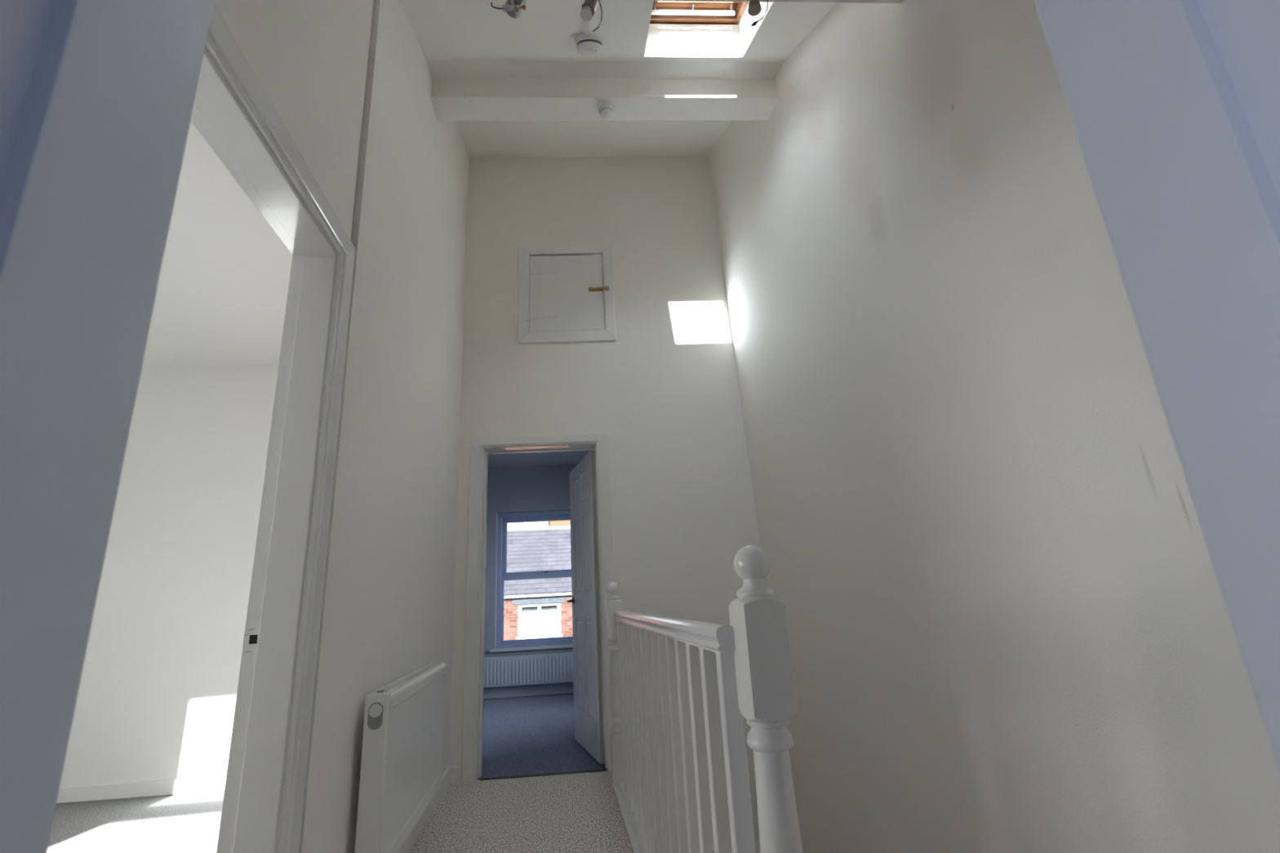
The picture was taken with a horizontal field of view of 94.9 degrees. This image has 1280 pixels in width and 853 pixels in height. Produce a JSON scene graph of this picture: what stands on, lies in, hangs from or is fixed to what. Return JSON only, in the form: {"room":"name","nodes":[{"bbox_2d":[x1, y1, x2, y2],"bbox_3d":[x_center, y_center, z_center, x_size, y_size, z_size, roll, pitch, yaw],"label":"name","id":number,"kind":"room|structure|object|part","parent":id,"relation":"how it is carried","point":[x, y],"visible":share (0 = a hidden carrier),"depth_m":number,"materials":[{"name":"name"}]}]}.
{"room":"stair landing","nodes":[
{"label":"stair landing","id":0,"kind":"room"},
{"bbox_2d":[59,364,278,786],"bbox_3d":[-3.116,0.819,4.023,3.455,3.000,0.119,-2,-16,-4],"label":"wall","id":1,"kind":"structure","parent":0,"point":[156,700],"depth_m":3.90,"materials":[{"name":"white paint"}]},
{"bbox_2d":[56,775,226,804],"bbox_3d":[-2.883,2.193,3.565,3.160,0.085,0.019,-2,-16,-4],"label":"baseboard","id":2,"kind":"structure","parent":1,"relation":"attached to","point":[208,784],"depth_m":3.55,"materials":[{"name":"white wood"}]},
{"bbox_2d":[142,120,292,368],"bbox_3d":[-3.065,-1.089,2.579,3.900,0.250,4.700,-1,-16,-8],"label":"ceiling","id":3,"kind":"structure","parent":0,"point":[221,296],"depth_m":3.23,"materials":[{"name":"white paint"}]},
{"bbox_2d":[204,0,468,852],"bbox_3d":[-1.025,0.560,2.005,0.150,7.750,4.200,-1,-16,-8],"label":"wall","id":4,"kind":"structure","parent":0,"point":[387,614],"depth_m":2.23,"materials":[{"name":"white paint"}]},
{"bbox_2d":[190,1,355,852],"bbox_3d":[-0.913,0.305,1.197,0.156,2.179,0.988,-1,-16,-8],"label":"door frame","id":5,"kind":"structure","parent":4,"relation":"in","point":[251,802],"depth_m":1.56,"materials":[{"name":"white paint"}]},
{"bbox_3d":[-0.902,-0.703,1.499,0.022,0.080,0.988,-1,-16,-8],"label":"architrave","id":6,"kind":"part","parent":5,"relation":"part of","materials":[{"name":"white paint"}]},
{"bbox_3d":[-0.907,0.432,1.638,0.022,2.179,0.080,-1,-16,-8],"label":"architrave","id":7,"kind":"part","parent":5,"relation":"part of","materials":[{"name":"white paint"}]},
{"bbox_2d":[354,662,446,852],"bbox_3d":[-0.933,1.390,2.345,0.108,0.738,1.058,-1,-16,-8],"label":"radiator","id":8,"kind":"object","parent":4,"relation":"attached to","point":[401,773],"visible":1,"depth_m":2.07,"materials":[{"name":"white metal"}]},
{"bbox_2d":[370,662,443,693],"bbox_3d":[-0.944,1.042,2.452,0.061,0.007,1.020,-1,-16,-8],"label":"grille","id":9,"kind":"object","parent":8,"relation":"attached to","point":[404,684],"depth_m":2.33,"materials":[{"name":"white metal"}]},
{"bbox_2d":[398,766,450,852],"bbox_3d":[-0.992,1.762,2.455,0.018,0.092,2.195,-1,-16,-8],"label":"baseboard","id":10,"kind":"structure","parent":4,"relation":"attached to","point":[411,841],"depth_m":2.88,"materials":[{"name":"white wood"}]},
{"bbox_2d":[46,693,632,852],"bbox_3d":[-1.746,2.196,3.193,6.199,0.250,7.375,-1,-16,-8],"label":"floor","id":11,"kind":"structure","parent":0,"point":[579,812],"depth_m":3.10,"materials":[{"name":"carpet"}]},
{"bbox_2d":[605,545,803,852],"bbox_3d":[0.073,1.237,2.221,0.174,1.337,2.500,-1,-16,-8],"label":"balustrade","id":12,"kind":"object","parent":11,"relation":"on","point":[682,691],"visible":0.96,"depth_m":1.40,"materials":[{"name":"white wood"}]},
{"bbox_3d":[0.067,1.756,2.092,0.100,0.270,2.430,-1,-16,-8],"label":"rail","id":13,"kind":"part","parent":12,"relation":"part of","materials":[{"name":"white paint"}]},
{"bbox_3d":[0.023,0.777,2.350,0.042,0.050,2.353,-1,-16,-8],"label":"handrail","id":14,"kind":"part","parent":12,"relation":"part of","materials":[{"name":"white paint"}]},
{"bbox_2d":[484,464,577,699],"bbox_3d":[-0.752,1.837,7.085,3.100,3.100,0.250,-2,-16,-4],"label":"wall","id":15,"kind":"structure","parent":0,"point":[543,488],"depth_m":7.19,"materials":[{"name":"grey painted plaster"}]},
{"bbox_2d":[483,652,573,688],"bbox_3d":[-1.087,2.795,6.608,1.500,0.432,0.088,-2,-16,-4],"label":"radiator","id":16,"kind":"object","parent":15,"relation":"attached to","point":[546,668],"visible":0.7,"depth_m":6.58,"materials":[{"name":"grey metal"}]},
{"bbox_3d":[-1.091,2.734,6.643,1.490,0.290,0.054,-2,-16,-4],"label":"panel","id":17,"kind":"part","parent":16,"relation":"part of","materials":[{"name":"white metal"}]},
{"bbox_2d":[483,682,573,699],"bbox_3d":[-0.656,2.943,6.629,2.650,0.115,0.023,-2,-16,-4],"label":"baseboard","id":18,"kind":"structure","parent":15,"relation":"attached to","point":[565,687],"depth_m":6.58,"materials":[{"name":"grey wood"}]},
{"bbox_2d":[489,510,573,652],"bbox_3d":[-1.132,1.810,7.027,1.245,1.590,0.235,-2,-16,-4],"label":"window","id":19,"kind":"structure","parent":15,"relation":"in","point":[534,612],"depth_m":7.04,"materials":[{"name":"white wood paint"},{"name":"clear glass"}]},
{"bbox_3d":[-1.685,1.835,7.060,0.045,1.560,0.100,-2,-16,-4],"label":"frame","id":20,"kind":"part","parent":19,"relation":"part of","materials":[{"name":"blue"}]},
{"bbox_3d":[-1.096,2.543,6.874,1.145,0.035,0.120,-2,-16,-4],"label":"frame","id":21,"kind":"part","parent":19,"relation":"part of","materials":[{"name":"blue"}]},
{"bbox_3d":[-1.177,1.091,7.306,1.145,0.050,0.100,-2,-16,-4],"label":"frame","id":22,"kind":"part","parent":19,"relation":"part of","materials":[{"name":"blue"}]},
{"bbox_3d":[-1.157,1.467,7.215,1.055,0.725,0.035,-2,-16,-4],"label":"sash","id":23,"kind":"part","parent":19,"relation":"part of","materials":[{"name":"blue"}]},
{"bbox_3d":[-1.117,2.143,6.975,1.055,0.800,0.040,-2,-16,-4],"label":"sash","id":24,"kind":"part","parent":19,"relation":"part of","materials":[{"name":"blue"}]},
{"bbox_3d":[-1.116,2.152,6.970,0.995,0.700,0.005,-2,-16,-4],"label":"pane","id":25,"kind":"part","parent":19,"relation":"part of","materials":[{"name":"clear glass"}]},
{"bbox_3d":[-1.157,1.467,7.216,0.955,0.625,0.004,-2,-16,-4],"label":"pane","id":26,"kind":"part","parent":19,"relation":"part of","materials":[{"name":"clear glass"}]},
{"bbox_2d":[488,450,595,467],"bbox_3d":[-0.750,-0.026,6.029,3.100,0.215,3.381,-2,-16,-4],"label":"ceiling","id":27,"kind":"structure","parent":0,"point":[554,458],"depth_m":6.97,"materials":[{"name":"grey"}]},
{"bbox_2d":[426,60,782,157],"bbox_3d":[-0.135,-2.259,4.229,2.650,0.998,1.750,-2,-16,-4],"label":"ceiling","id":28,"kind":"structure","parent":0,"point":[628,138],"depth_m":4.28,"materials":[{"name":"white paint"}]},
{"bbox_2d":[431,78,777,120],"bbox_3d":[-0.084,-2.147,3.514,2.550,0.617,0.176,-2,-16,-4],"label":"ceiling beam","id":29,"kind":"structure","parent":28,"relation":"attached to","point":[452,99],"depth_m":3.38,"materials":[{"name":"white paint"}]},
{"bbox_2d":[597,101,615,119],"bbox_3d":[-0.193,-1.824,3.407,0.106,0.051,0.106,-2,-16,-4],"label":"smoke detector","id":30,"kind":"object","parent":29,"relation":"attached to","point":[606,109],"visible":1,"depth_m":3.38,"materials":[{"name":"white plastic"}]},
{"bbox_2d":[448,156,765,852],"bbox_3d":[-0.160,1.069,3.921,2.520,7.750,0.115,-2,-16,-4],"label":"wall","id":31,"kind":"structure","parent":0,"point":[664,393],"depth_m":4.28,"materials":[{"name":"white paint"}]},
{"bbox_2d":[448,764,462,782],"bbox_3d":[-1.108,2.074,3.508,0.082,0.092,0.018,-2,-16,-4],"label":"baseboard","id":32,"kind":"structure","parent":31,"relation":"attached to","point":[455,770],"depth_m":3.50,"materials":[{"name":"white wood"}]},
{"bbox_2d":[461,433,613,782],"bbox_3d":[-0.668,1.207,4.239,0.951,2.116,0.892,-2,-16,-4],"label":"door","id":33,"kind":"structure","parent":31,"relation":"in","point":[591,535],"depth_m":3.99,"materials":[{"name":"white wood"}]},
{"bbox_3d":[-1.078,1.100,3.792,0.082,2.116,0.018,-2,-16,-4],"label":"architrave","id":34,"kind":"part","parent":33,"relation":"part of","materials":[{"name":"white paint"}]},
{"bbox_3d":[-0.699,0.100,4.106,0.951,0.063,0.018,-2,-16,-4],"label":"architrave","id":35,"kind":"part","parent":33,"relation":"part of","materials":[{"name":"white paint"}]},
{"bbox_3d":[-0.491,1.354,4.564,0.150,0.052,0.134,2,-17,-18],"label":"handle","id":36,"kind":"part","parent":33,"relation":"part of","materials":[{"name":"black metal"}]},
{"bbox_3d":[-0.491,0.537,4.662,0.030,0.156,0.186,2,-17,-18],"label":"panel","id":37,"kind":"part","parent":33,"relation":"part of","materials":[{"name":"white paint"}]},
{"bbox_3d":[-0.465,1.003,4.527,0.030,0.526,0.186,2,-17,-18],"label":"panel","id":38,"kind":"part","parent":33,"relation":"part of","materials":[{"name":"white paint"}]},
{"bbox_3d":[-0.425,1.739,4.313,0.030,0.581,0.186,2,-17,-18],"label":"panel","id":39,"kind":"part","parent":33,"relation":"part of","materials":[{"name":"white paint"}]},
{"bbox_3d":[-0.399,0.453,4.387,0.030,0.156,0.186,2,-17,-18],"label":"panel","id":40,"kind":"part","parent":33,"relation":"part of","materials":[{"name":"white paint"}]},
{"bbox_3d":[-0.373,0.918,4.252,0.030,0.526,0.186,2,-17,-18],"label":"panel","id":41,"kind":"part","parent":33,"relation":"part of","materials":[{"name":"white paint"}]},
{"bbox_3d":[-0.407,1.254,4.316,0.036,2.025,0.765,2,-17,-18],"label":"frame","id":42,"kind":"part","parent":33,"relation":"part of","materials":[{"name":"white paint"}]},
{"bbox_3d":[-0.332,1.654,4.038,0.030,0.581,0.186,2,-17,-18],"label":"panel","id":43,"kind":"part","parent":33,"relation":"part of","materials":[{"name":"white paint"}]},
{"bbox_3d":[-0.211,1.068,3.849,0.082,2.116,0.018,-2,-16,-4],"label":"architrave","id":44,"kind":"part","parent":33,"relation":"part of","materials":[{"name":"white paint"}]},
{"bbox_2d":[480,768,604,780],"bbox_3d":[-0.586,2.101,3.543,0.745,0.004,0.040,-2,-16,-4],"label":"trim","id":45,"kind":"structure","parent":31,"relation":"attached to","point":[600,770],"depth_m":3.54,"materials":[{"name":"grey"}]},
{"bbox_2d":[518,244,616,343],"bbox_3d":[-0.556,-1.008,4.441,0.717,0.804,0.075,-2,-16,-4],"label":"hatch","id":46,"kind":"object","parent":31,"relation":"attached to","point":[561,297],"visible":1,"depth_m":4.43,"materials":[{"name":"white wood"}]},
{"bbox_3d":[-0.873,-0.997,4.418,0.082,0.801,0.026,-2,-16,-4],"label":"hatch frame","id":47,"kind":"part","parent":46,"relation":"part of","materials":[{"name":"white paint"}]},
{"bbox_3d":[-0.576,-1.362,4.542,0.713,0.066,0.026,-2,-16,-4],"label":"hatch frame","id":48,"kind":"part","parent":46,"relation":"part of","materials":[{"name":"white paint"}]},
{"bbox_3d":[-0.537,-0.664,4.340,0.714,0.087,0.026,-2,-16,-4],"label":"hatch frame","id":49,"kind":"part","parent":46,"relation":"part of","materials":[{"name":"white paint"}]},
{"bbox_3d":[-0.555,-1.013,4.447,0.549,0.634,0.018,-2,-16,-4],"label":"hatch door","id":50,"kind":"part","parent":46,"relation":"part of","materials":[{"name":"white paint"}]},
{"bbox_3d":[-0.310,-1.045,4.448,0.142,0.012,0.013,-3,-16,-2],"label":"bolt rod","id":51,"kind":"part","parent":46,"relation":"part of","materials":[{"name":"gold metal"}]},
{"bbox_3d":[-0.235,-1.020,4.460,0.072,0.800,0.026,-2,-16,-4],"label":"hatch frame","id":52,"kind":"part","parent":46,"relation":"part of","materials":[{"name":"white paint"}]},
{"bbox_2d":[398,0,837,62],"bbox_3d":[0.027,-1.900,1.973,2.650,1.440,2.410,-2,-16,-4],"label":"ceiling","id":53,"kind":"structure","parent":0,"point":[547,30],"depth_m":2.95,"materials":[{"name":"white paint"}]},
{"bbox_2d":[583,0,589,35],"bbox_3d":[-0.236,-1.888,2.559,0.022,0.346,0.668,-2,-16,-4],"label":"cable trunking","id":54,"kind":"object","parent":53,"relation":"attached to","point":[586,23],"visible":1,"depth_m":2.85,"materials":[{"name":"white plastic"}]},
{"bbox_2d":[574,33,603,56],"bbox_3d":[-0.258,-1.950,2.998,0.144,0.106,0.142,-4,-16,4],"label":"smoke detector","id":55,"kind":"object","parent":53,"relation":"attached to","point":[591,45],"visible":1,"depth_m":2.96,"materials":[{"name":"white plastic"}]},
{"bbox_2d":[649,0,748,24],"bbox_3d":[0.313,-2.236,2.823,0.607,0.565,0.982,-2,-16,-4],"label":"window","id":56,"kind":"structure","parent":53,"relation":"attached to","point":[686,12],"depth_m":3.23,"materials":[{"name":"brown wood"}]},
{"bbox_3d":[0.279,-2.320,3.290,0.607,0.112,0.095,-2,10,-4],"label":"frame rail","id":57,"kind":"part","parent":56,"relation":"part of","materials":[{"name":"brown wood"}]},
{"bbox_3d":[0.312,-2.261,2.820,0.503,0.050,0.848,-2,10,-4],"label":"sash","id":58,"kind":"part","parent":56,"relation":"part of","materials":[{"name":"brown wood"}]},
{"bbox_2d":[641,0,903,3],"bbox_3d":[0.018,-1.831,2.140,2.550,0.500,0.190,-2,-16,-4],"label":"ceiling beam","id":59,"kind":"structure","parent":53,"relation":"attached to","point":[782,1],"depth_m":2.20,"materials":[{"name":"white paint"}]},
{"bbox_2d":[490,0,526,18],"bbox_3d":[-0.452,-1.505,2.047,0.112,0.126,0.131,6,-18,-29],"label":"spotlight","id":60,"kind":"object","parent":59,"relation":"attached to","point":[513,8],"visible":1,"depth_m":2.05,"materials":[{"name":"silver metal"}]},
{"bbox_2d":[580,0,602,31],"bbox_3d":[-0.177,-1.472,2.068,0.060,0.206,0.068,-17,-21,39],"label":"spotlight","id":61,"kind":"object","parent":59,"relation":"hanging from","point":[588,7],"visible":1,"depth_m":2.05,"materials":[{"name":"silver metal"}]},
{"bbox_3d":[-0.189,-1.451,2.055,0.042,0.036,0.043,-2,-16,-4],"label":"bulb","id":62,"kind":"part","parent":61,"relation":"part of","materials":[{"name":"white glass"}]},
{"bbox_2d":[747,0,768,26],"bbox_3d":[0.421,-1.508,2.119,0.074,0.174,0.056,8,-19,-33],"label":"spotlight","id":63,"kind":"object","parent":59,"relation":"hanging from","point":[754,8],"visible":1,"depth_m":2.10,"materials":[{"name":"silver metal"}]},
{"bbox_2d":[707,0,1279,852],"bbox_3d":[1.198,0.531,2.327,0.478,7.750,4.200,-1,-16,-8],"label":"wall","id":64,"kind":"structure","parent":0,"point":[1010,629],"depth_m":1.97,"materials":[{"name":"white paint"}]},
{"bbox_3d":[0.259,-0.333,0.447,2.325,2.860,0.339,-1,-16,-8],"label":"wall","id":65,"kind":"structure","parent":0,"visible":0},
{"bbox_2d":[0,0,1279,852],"bbox_3d":[0.034,0.026,0.330,0.943,2.130,0.193,-2,-16,-4],"label":"door","id":66,"kind":"structure","parent":65,"relation":"in","point":[1173,106],"depth_m":0.40,"materials":[{"name":"white wood"}]},
{"bbox_3d":[-0.391,0.065,0.385,0.071,2.130,0.021,-2,-16,-4],"label":"architrave","id":67,"kind":"part","parent":66,"relation":"part of","materials":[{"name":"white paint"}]},
{"bbox_3d":[0.449,0.035,0.440,0.071,2.130,0.021,-2,-16,-4],"label":"architrave","id":68,"kind":"part","parent":66,"relation":"part of","materials":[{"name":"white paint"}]}
]}

